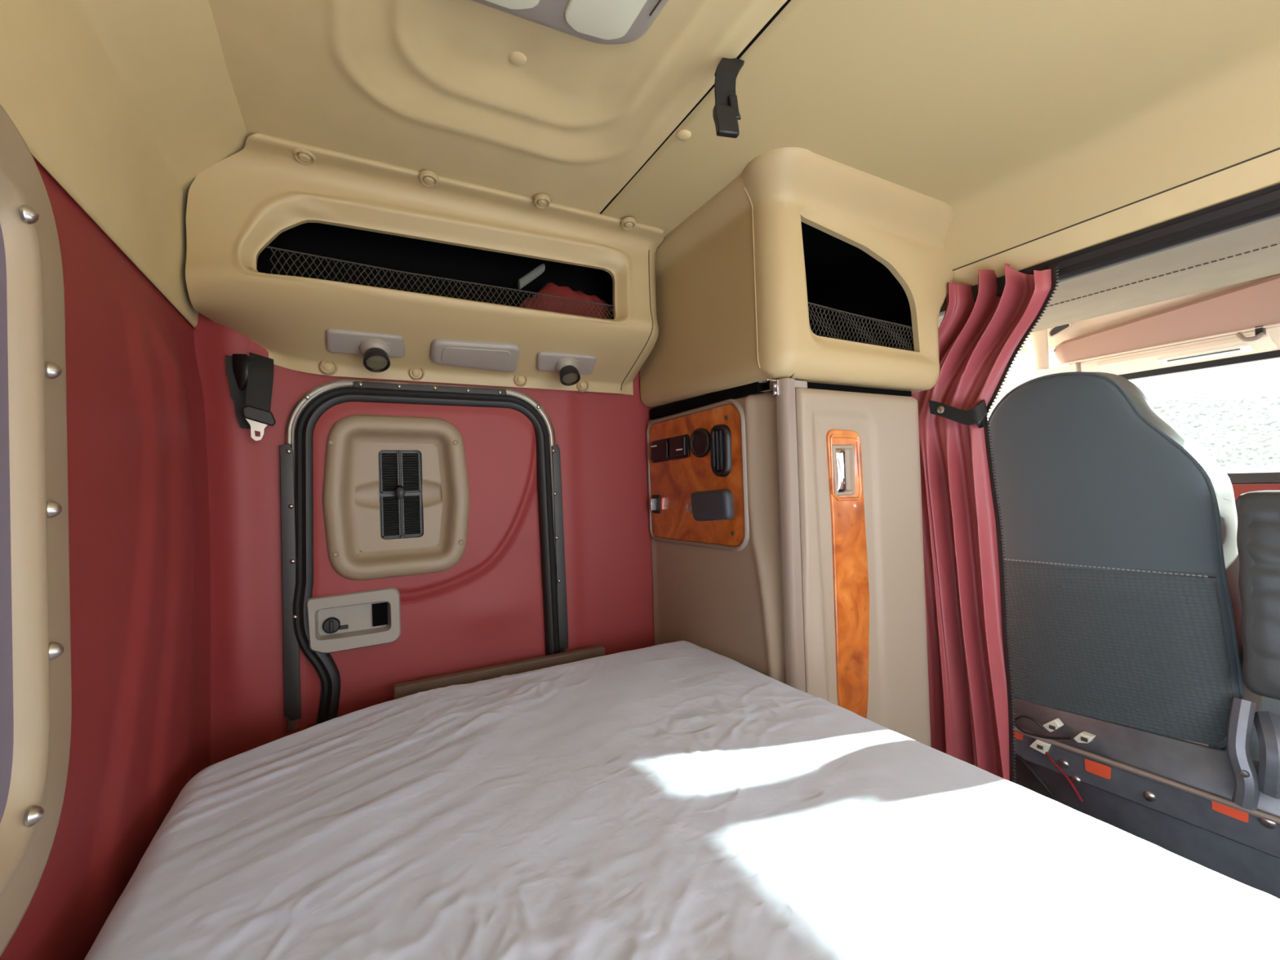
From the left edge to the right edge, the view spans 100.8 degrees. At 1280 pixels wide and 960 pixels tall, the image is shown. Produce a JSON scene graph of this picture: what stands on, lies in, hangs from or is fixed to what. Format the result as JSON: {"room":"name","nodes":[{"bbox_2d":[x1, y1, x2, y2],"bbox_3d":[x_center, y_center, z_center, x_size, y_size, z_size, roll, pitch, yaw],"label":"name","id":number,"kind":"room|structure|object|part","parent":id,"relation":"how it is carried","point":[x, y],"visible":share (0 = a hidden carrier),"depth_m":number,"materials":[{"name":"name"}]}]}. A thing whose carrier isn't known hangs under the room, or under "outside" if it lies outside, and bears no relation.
{"room":"vehicle interior","nodes":[
{"label":"vehicle interior","id":0,"kind":"room"},
{"bbox_2d":[0,156,210,959],"bbox_3d":[-0.252,0.365,-0.074,0.030,1.405,2.630,-2,-1,-28],"label":"wall","id":1,"kind":"structure","parent":0,"point":[138,490],"depth_m":0.69,"materials":[{"name":"red fabric"}]},
{"bbox_2d":[0,103,71,956],"bbox_3d":[-0.306,0.019,0.045,0.028,0.691,1.097,-2,-1,-29],"label":"window","id":2,"kind":"structure","parent":1,"relation":"in","point":[36,684],"depth_m":0.46,"materials":[{"name":"beige plastic"}]},
{"bbox_2d":[0,223,13,823],"bbox_3d":[-0.314,0.019,0.041,0.001,0.537,0.943,-2,-1,-29],"label":"blind","id":3,"kind":"object","parent":2,"relation":"in","point":[6,714],"depth_m":0.44,"materials":[{"name":"fabric"}]},
{"bbox_2d":[0,0,248,329],"bbox_3d":[-0.214,-0.482,-0.046,0.138,0.300,2.600,-2,-1,-29],"label":"wall panel","id":4,"kind":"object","parent":1,"relation":"attached to","point":[123,104],"depth_m":0.67,"materials":[{"name":"plastic"}]},
{"bbox_2d":[194,312,655,765],"bbox_3d":[-0.141,0.200,1.478,1.742,1.760,0.081,-2,-1,-29],"label":"wall","id":5,"kind":"structure","parent":0,"point":[601,437],"depth_m":1.12,"materials":[{"name":"red plastic"}]},
{"bbox_2d":[225,351,275,440],"bbox_3d":[-0.783,-0.169,1.065,0.084,0.183,0.038,-2,-1,-29],"label":"belt","id":6,"kind":"object","parent":5,"relation":"hanging from","point":[251,377],"visible":1,"depth_m":1.06,"materials":[{"name":"black fabric"}]},
{"bbox_2d":[279,379,568,731],"bbox_3d":[-0.482,0.145,1.271,0.630,0.750,0.085,-2,-1,-28],"label":"door","id":7,"kind":"structure","parent":5,"relation":"in","point":[422,534],"depth_m":1.23,"materials":[{"name":"red metal"}]},
{"bbox_2d":[306,587,400,653],"bbox_3d":[-0.628,0.308,1.168,0.182,0.126,0.029,-2,-1,-29],"label":"door handle","id":8,"kind":"object","parent":7,"relation":"on","point":[340,620],"depth_m":1.17,"materials":[{"name":"beige plastic"}]},
{"bbox_3d":[-0.553,0.028,1.220,0.022,0.032,0.028,-2,-1,-29],"label":"vent knob","id":9,"kind":"part","parent":7,"relation":"part of","materials":[{"name":"black plastic"}]},
{"bbox_2d":[185,133,663,395],"bbox_3d":[-0.386,-0.421,1.179,0.975,0.372,0.278,-2,-1,-29],"label":"shelf","id":10,"kind":"object","parent":5,"relation":"attached to","point":[289,242],"visible":0.97,"depth_m":1.13,"materials":[{"name":"beige plastic"}]},
{"bbox_2d":[325,328,404,372],"bbox_3d":[-0.577,-0.270,1.121,0.151,0.081,0.075,-2,-1,-29],"label":"light","id":11,"kind":"object","parent":10,"relation":"attached to","point":[375,348],"visible":1,"depth_m":1.11,"materials":[{"name":"beige plastic"}]},
{"bbox_3d":[-0.581,-0.291,1.128,0.151,0.039,0.060,-2,-1,-29],"label":"plate","id":12,"kind":"part","parent":11,"relation":"part of","materials":[{"name":"beige plastic"}]},
{"bbox_2d":[359,337,390,355],"bbox_3d":[-0.567,-0.278,1.134,0.060,0.043,0.057,-2,-1,-29],"label":"socket","id":13,"kind":"object","parent":11,"relation":"attached to","point":[367,346],"depth_m":1.11,"materials":[{"name":"beige plastic"}]},
{"bbox_3d":[-0.567,-0.287,1.137,0.058,0.030,0.040,-2,-1,-29],"label":"plate","id":14,"kind":"part","parent":11,"relation":"part of","materials":[{"name":"beige plastic"}]},
{"bbox_2d":[430,337,519,372],"bbox_3d":[-0.382,-0.292,1.240,0.204,0.057,0.086,-2,-1,-29],"label":"light","id":15,"kind":"object","parent":10,"relation":"attached to","point":[504,357],"visible":1,"depth_m":1.22,"materials":[{"name":"beige plastic"}]},
{"bbox_2d":[517,263,545,289],"bbox_3d":[-0.257,-0.482,1.255,0.013,0.084,0.078,-2,-1,42],"label":"strap","id":16,"kind":"object","parent":10,"relation":"in","point":[522,282],"visible":1,"depth_m":1.25,"materials":[{"name":"grey fabric"}]},
{"bbox_2d":[518,282,613,319],"bbox_3d":[-0.183,-0.425,1.354,0.255,0.144,0.104,-2,-1,-29],"label":"cloth bundle","id":17,"kind":"object","parent":10,"relation":"in","point":[550,288],"visible":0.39,"depth_m":1.31,"materials":[{"name":"red fabric"}]},
{"bbox_2d":[536,351,596,386],"bbox_3d":[-0.183,-0.279,1.341,0.162,0.080,0.078,-2,-1,-29],"label":"light","id":18,"kind":"object","parent":10,"relation":"attached to","point":[569,366],"visible":1,"depth_m":1.32,"materials":[{"name":"beige plastic"}]},
{"bbox_3d":[-0.188,-0.298,1.348,0.162,0.041,0.062,-2,-1,-29],"label":"plate","id":19,"kind":"part","parent":18,"relation":"part of","materials":[{"name":"beige plastic"}]},
{"bbox_2d":[555,356,578,373],"bbox_3d":[-0.186,-0.287,1.345,0.060,0.043,0.057,-2,-1,-29],"label":"socket","id":20,"kind":"object","parent":18,"relation":"attached to","point":[563,365],"depth_m":1.32,"materials":[{"name":"beige plastic"}]},
{"bbox_2d":[208,0,1279,269],"bbox_3d":[0.811,-0.638,0.557,2.612,0.207,2.670,-2,-1,-29],"label":"ceiling","id":21,"kind":"structure","parent":0,"point":[1029,119],"depth_m":0.86,"materials":[{"name":"plastic"}]},
{"bbox_2d":[471,0,668,44],"bbox_3d":[-0.144,-0.636,0.596,0.420,0.052,0.243,-2,-1,-29],"label":"dome light","id":22,"kind":"object","parent":21,"relation":"attached to","point":[596,21],"visible":1,"depth_m":0.70,"materials":[{"name":"beige plastic"}]},
{"bbox_2d":[712,57,744,137],"bbox_3d":[0.133,-0.562,0.774,0.035,0.141,0.073,-2,-1,30],"label":"strap","id":23,"kind":"object","parent":21,"relation":"hanging from","point":[726,114],"visible":1,"depth_m":0.76,"materials":[{"name":"black"}]},
{"bbox_2d":[952,149,1279,285],"bbox_3d":[1.162,-0.542,0.694,0.070,0.098,2.580,-2,-1,-29],"label":"trim","id":24,"kind":"structure","parent":21,"relation":"attached to","point":[1261,172],"depth_m":1.02,"materials":[{"name":"plastic"}]},
{"bbox_2d":[952,147,1279,271],"bbox_3d":[1.133,-0.542,0.679,0.003,0.003,2.580,-2,-1,-29],"label":"trim","id":25,"kind":"structure","parent":21,"relation":"attached to","point":[1277,148],"depth_m":1.02,"materials":[{"name":"brown"}]},
{"bbox_2d":[989,368,1026,413],"bbox_3d":[1.237,0.284,2.034,1.266,1.512,0.160,-2,-1,-29],"label":"wall","id":26,"kind":"structure","parent":0,"point":[1005,389],"depth_m":2.19,"materials":[{"name":"plastic"}]},
{"bbox_3d":[1.162,-0.443,2.067,1.200,0.052,0.065,-2,-1,-29],"label":"frame","id":27,"kind":"part","parent":26,"relation":"part of","materials":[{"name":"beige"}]},
{"bbox_2d":[1025,328,1048,371],"bbox_3d":[1.342,-0.441,1.803,0.024,0.142,0.081,-2,-1,-29],"label":"trim","id":28,"kind":"structure","parent":26,"relation":"attached to","point":[1037,342],"depth_m":1.78,"materials":[{"name":"beige plastic"}]},
{"bbox_2d":[1048,323,1071,337],"bbox_3d":[1.413,-0.505,1.782,0.048,0.046,0.080,-2,-1,-29],"label":"coat hook","id":29,"kind":"object","parent":26,"relation":"attached to","point":[1055,331],"visible":0.73,"depth_m":1.77,"materials":[{"name":"grey plastic"}]},
{"bbox_2d":[1002,326,1279,389],"bbox_3d":[1.977,-0.395,1.003,0.150,0.044,2.350,-2,-1,-29],"label":"trim","id":30,"kind":"structure","parent":26,"relation":"attached to","point":[1012,381],"depth_m":1.76,"materials":[{"name":"beige plastic"}]},
{"bbox_2d":[1019,273,1279,356],"bbox_3d":[1.871,-0.527,0.904,0.325,0.090,2.270,-2,-1,-29],"label":"trim","id":31,"kind":"structure","parent":26,"relation":"attached to","point":[1077,329],"depth_m":1.67,"materials":[{"name":"beige plastic"}]},
{"bbox_2d":[1053,274,1279,365],"bbox_3d":[1.971,-0.482,0.885,0.170,0.135,2.145,-2,-1,-29],"label":"console","id":32,"kind":"object","parent":31,"relation":"attached to","point":[1243,308],"visible":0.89,"depth_m":1.50,"materials":[{"name":"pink plastic"}]},
{"bbox_2d":[1075,332,1277,374],"bbox_3d":[1.602,-0.374,1.614,0.125,0.080,0.422,-2,-1,-29],"label":"sun visor","id":33,"kind":"object","parent":32,"relation":"attached to","point":[1233,347],"visible":0.89,"depth_m":1.57,"materials":[{"name":"beige plastic"}]},
{"bbox_3d":[1.465,-0.368,1.768,0.031,0.080,0.018,-2,-1,-29],"label":"pivot rod","id":34,"kind":"part","parent":33,"relation":"part of","materials":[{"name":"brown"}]},
{"bbox_3d":[1.655,-0.366,1.556,0.042,0.017,0.190,-2,-1,-29],"label":"slot plate","id":35,"kind":"part","parent":33,"relation":"part of","materials":[{"name":"beige plastic"}]},
{"bbox_2d":[1235,325,1266,342],"bbox_3d":[1.623,-0.386,1.400,0.057,0.040,0.039,-2,-1,21],"label":"handle","id":36,"kind":"object","parent":32,"relation":"attached to","point":[1260,332],"visible":1,"depth_m":1.40,"materials":[{"name":"brown plastic"}]},
{"bbox_2d":[1163,371,1193,381],"bbox_3d":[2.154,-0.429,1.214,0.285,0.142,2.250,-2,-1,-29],"label":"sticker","id":37,"kind":"object","parent":26,"relation":"attached to","point":[1188,375],"visible":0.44,"depth_m":1.78,"materials":[{"name":"white paper"}]},
{"bbox_2d":[1118,350,1279,380],"bbox_3d":[2.034,-0.368,1.034,0.042,0.024,2.350,-2,-1,-29],"label":"trim","id":38,"kind":"structure","parent":26,"relation":"attached to","point":[1275,354],"depth_m":1.60,"materials":[{"name":"plastic"}]},
{"bbox_2d":[937,216,1279,333],"bbox_3d":[1.561,-0.562,0.912,0.860,0.200,2.580,-2,-1,-29],"label":"ceiling panel","id":39,"kind":"object","parent":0,"point":[1251,252],"visible":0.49,"depth_m":1.22,"materials":[{"name":"plastic"}]},
{"bbox_2d":[937,182,1279,319],"bbox_3d":[1.170,-0.473,0.697,0.040,0.042,2.580,-2,-1,-29],"label":"track","id":40,"kind":"object","parent":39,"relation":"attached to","point":[1262,205],"visible":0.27,"depth_m":1.00,"materials":[{"name":"black plastic"}]},
{"bbox_2d":[911,263,1058,782],"bbox_3d":[0.816,0.221,1.304,0.084,1.432,0.413,-2,-1,-29],"label":"curtain","id":41,"kind":"object","parent":40,"relation":"hanging from","point":[971,697],"visible":0.6,"depth_m":1.31,"materials":[{"name":"red fabric"}]},
{"bbox_3d":[1.042,1.053,0.635,3.012,0.040,2.670,-2,-1,-29],"label":"floor","id":42,"kind":"structure","parent":0,"visible":0},
{"bbox_2d":[646,377,930,746],"bbox_3d":[0.373,0.423,1.407,0.498,1.279,0.563,-2,-1,-29],"label":"wardrobe","id":43,"kind":"object","parent":42,"relation":"on","point":[785,514],"visible":0.66,"depth_m":1.19,"materials":[{"name":"beige plastic"}]},
{"bbox_3d":[0.045,0.068,1.507,0.004,0.052,0.040,-2,-1,-29],"label":"latch plate","id":44,"kind":"part","parent":43,"relation":"part of","materials":[{"name":"black plastic"}]},
{"bbox_2d":[650,440,668,461],"bbox_3d":[0.054,-0.081,1.468,0.007,0.052,0.090,-2,-1,-29],"label":"rocker switch","id":45,"kind":"object","parent":43,"relation":"attached to","point":[659,448],"depth_m":1.46,"materials":[{"name":"black plastic"}]},
{"bbox_2d":[669,436,686,457],"bbox_3d":[0.098,-0.085,1.388,0.007,0.050,0.075,-2,-1,-29],"label":"rocker switch","id":46,"kind":"object","parent":43,"relation":"attached to","point":[677,445],"depth_m":1.38,"materials":[{"name":"black plastic"}]},
{"bbox_2d":[686,502,692,513],"bbox_3d":[0.127,0.072,1.356,0.005,0.026,0.026,-2,-1,-29],"label":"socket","id":47,"kind":"object","parent":43,"relation":"attached to","point":[689,508],"depth_m":1.36,"materials":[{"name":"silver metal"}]},
{"bbox_3d":[0.131,-0.005,1.358,0.006,0.329,0.414,-2,-1,-29],"label":"control panel","id":48,"kind":"part","parent":43,"relation":"part of","materials":[{"name":"brown wood"}]},
{"bbox_2d":[710,424,731,476],"bbox_3d":[0.187,-0.069,1.233,0.012,0.123,0.070,-2,-1,-29],"label":"air vent","id":49,"kind":"object","parent":43,"relation":"attached to","point":[720,434],"depth_m":1.23,"materials":[{"name":"black plastic"}]},
{"bbox_3d":[0.314,0.427,1.099,0.034,1.269,0.054,-2,-1,-29],"label":"corner post","id":50,"kind":"part","parent":43,"relation":"part of","materials":[{"name":"brown plastic"}]},
{"bbox_2d":[640,146,954,408],"bbox_3d":[0.404,-0.422,1.405,0.669,0.422,0.630,-2,-1,-29],"label":"overhead cabinet","id":51,"kind":"object","parent":43,"relation":"on","point":[808,266],"visible":0.98,"depth_m":1.20,"materials":[{"name":"beige plastic"}]},
{"bbox_3d":[0.500,-0.210,1.249,0.385,0.026,0.040,-2,-1,-29],"label":"gap rail","id":52,"kind":"part","parent":43,"relation":"part of","materials":[{"name":"black"}]},
{"bbox_3d":[0.515,0.404,1.213,0.417,1.203,0.068,-2,-1,-29],"label":"door","id":53,"kind":"part","parent":43,"relation":"part of","materials":[{"name":"beige plastic"}]},
{"bbox_2d":[987,371,1279,898],"bbox_3d":[1.341,0.374,1.302,0.637,1.311,0.700,-2,-1,-29],"label":"seat","id":54,"kind":"object","parent":42,"relation":"on","point":[1144,601],"visible":0.86,"depth_m":1.18,"materials":[{"name":"grey fabric"}]},
{"bbox_2d":[1013,751,1054,796],"bbox_3d":[0.984,0.737,1.326,0.014,0.070,0.093,-2,-1,-25],"label":"wire","id":55,"kind":"object","parent":54,"relation":"attached to","point":[1018,757],"visible":0.94,"depth_m":1.32,"materials":[{"name":"black rubber"}]},
{"bbox_2d":[1030,739,1051,754],"bbox_3d":[1.003,0.665,1.326,0.026,0.028,0.042,-2,-1,-29],"label":"connector","id":56,"kind":"object","parent":54,"relation":"attached to","point":[1042,747],"visible":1,"depth_m":1.32,"materials":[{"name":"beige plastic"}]},
{"bbox_2d":[1045,751,1083,801],"bbox_3d":[1.017,0.713,1.274,0.013,0.084,0.079,-2,-1,-21],"label":"wire","id":57,"kind":"object","parent":56,"relation":"attached to","point":[1046,753],"visible":1,"depth_m":1.26,"materials":[{"name":"red"}]},
{"bbox_2d":[1042,718,1063,732],"bbox_3d":[1.018,0.604,1.307,0.026,0.033,0.038,-2,-1,-29],"label":"connector","id":58,"kind":"object","parent":54,"relation":"on","point":[1051,726],"visible":1,"depth_m":1.30,"materials":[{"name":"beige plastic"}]},
{"bbox_2d":[1013,715,1044,728],"bbox_3d":[0.978,0.616,1.342,0.010,0.040,0.079,-2,-1,-32],"label":"wire","id":59,"kind":"object","parent":58,"relation":"attached to","point":[1039,724],"visible":0.85,"depth_m":1.33,"materials":[{"name":"black rubber"}]},
{"bbox_2d":[1073,731,1096,743],"bbox_3d":[1.048,0.609,1.248,0.026,0.025,0.037,-2,-1,-29],"label":"connector","id":60,"kind":"object","parent":54,"relation":"on","point":[1082,737],"visible":1,"depth_m":1.24,"materials":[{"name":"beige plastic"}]},
{"bbox_2d":[1013,721,1071,739],"bbox_3d":[0.990,0.626,1.316,0.010,0.028,0.133,-2,-1,-30],"label":"wire","id":61,"kind":"object","parent":60,"relation":"attached to","point":[1015,725],"visible":0.88,"depth_m":1.31,"materials":[{"name":"black rubber"}]},
{"bbox_3d":[1.080,0.205,1.267,0.028,0.939,0.471,-2,-1,-29],"label":"backrest","id":62,"kind":"part","parent":54,"relation":"part of","materials":[{"name":"grey fabric"}]},
{"bbox_3d":[1.083,0.435,1.251,0.029,0.461,0.432,-2,-1,-29],"label":"backrest panel","id":63,"kind":"part","parent":54,"relation":"part of","materials":[{"name":"grey fabric"}]},
{"bbox_3d":[1.137,0.760,1.180,0.050,0.451,0.700,-2,-1,-29],"label":"plate","id":64,"kind":"part","parent":54,"relation":"part of","materials":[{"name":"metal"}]},
{"bbox_3d":[1.119,0.681,1.172,0.045,0.079,0.660,-2,-1,-29],"label":"rail","id":65,"kind":"part","parent":54,"relation":"part of","materials":[{"name":"metal"}]},
{"bbox_3d":[1.148,0.203,1.307,0.133,0.955,0.495,-2,-1,-29],"label":"backrest","id":66,"kind":"part","parent":54,"relation":"part of","materials":[{"name":"grey fabric"}]},
{"bbox_3d":[1.173,0.526,1.028,0.072,0.197,0.044,-2,-1,-29],"label":"adjuster lever","id":67,"kind":"part","parent":54,"relation":"part of","materials":[{"name":"metal"}]},
{"bbox_2d":[1226,696,1279,759],"bbox_3d":[1.391,0.559,1.404,0.460,0.140,0.440,-2,-1,-29],"label":"cushion","id":68,"kind":"object","parent":54,"relation":"on","point":[1270,704],"depth_m":1.16,"materials":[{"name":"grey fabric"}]},
{"bbox_3d":[1.232,0.215,0.995,0.118,0.390,0.129,-2,-1,-29],"label":"armrest","id":69,"kind":"part","parent":54,"relation":"part of","materials":[{"name":"grey leather"}]},
{"bbox_2d":[1222,466,1279,504],"bbox_3d":[2.106,0.475,1.078,0.533,1.054,2.300,-2,-1,-29],"label":"dashboard","id":70,"kind":"object","parent":42,"relation":"on","point":[1243,480],"visible":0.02,"depth_m":1.41,"materials":[{"name":"red plastic"}]},
{"bbox_3d":[0.165,0.828,0.260,0.970,0.460,2.340,-2,-1,-29],"label":"bunk","id":71,"kind":"object","parent":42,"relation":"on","visible":0},
{"bbox_2d":[393,645,604,699],"bbox_3d":[-0.312,0.532,1.267,0.500,0.183,0.025,-2,-1,-29],"label":"board","id":72,"kind":"object","parent":71,"relation":"on","point":[404,689],"visible":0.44,"depth_m":1.24,"materials":[{"name":"brown wood"}]},
{"bbox_2d":[84,640,1279,959],"bbox_3d":[0.191,0.488,0.227,1.024,0.209,2.145,-2,-1,-29],"label":"mattress","id":73,"kind":"object","parent":71,"relation":"on","point":[679,800],"visible":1,"depth_m":0.57,"materials":[{"name":"white fabric"}]},
{"label":"outside","id":74,"kind":"structure","parent":0,"visible":0},
{"bbox_3d":[26.399,1.535,14.346,100.000,0.100,120.000,-2,-1,-29],"label":"ground","id":75,"kind":"structure","parent":74,"visible":0},
{"bbox_2d":[1146,385,1279,468],"bbox_3d":[13.833,-0.592,13.253,11.000,5.038,50.000,-2,-1,-29],"label":"embankment","id":76,"kind":"object","parent":75,"relation":"on","point":[1238,427],"visible":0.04,"depth_m":14.19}
]}

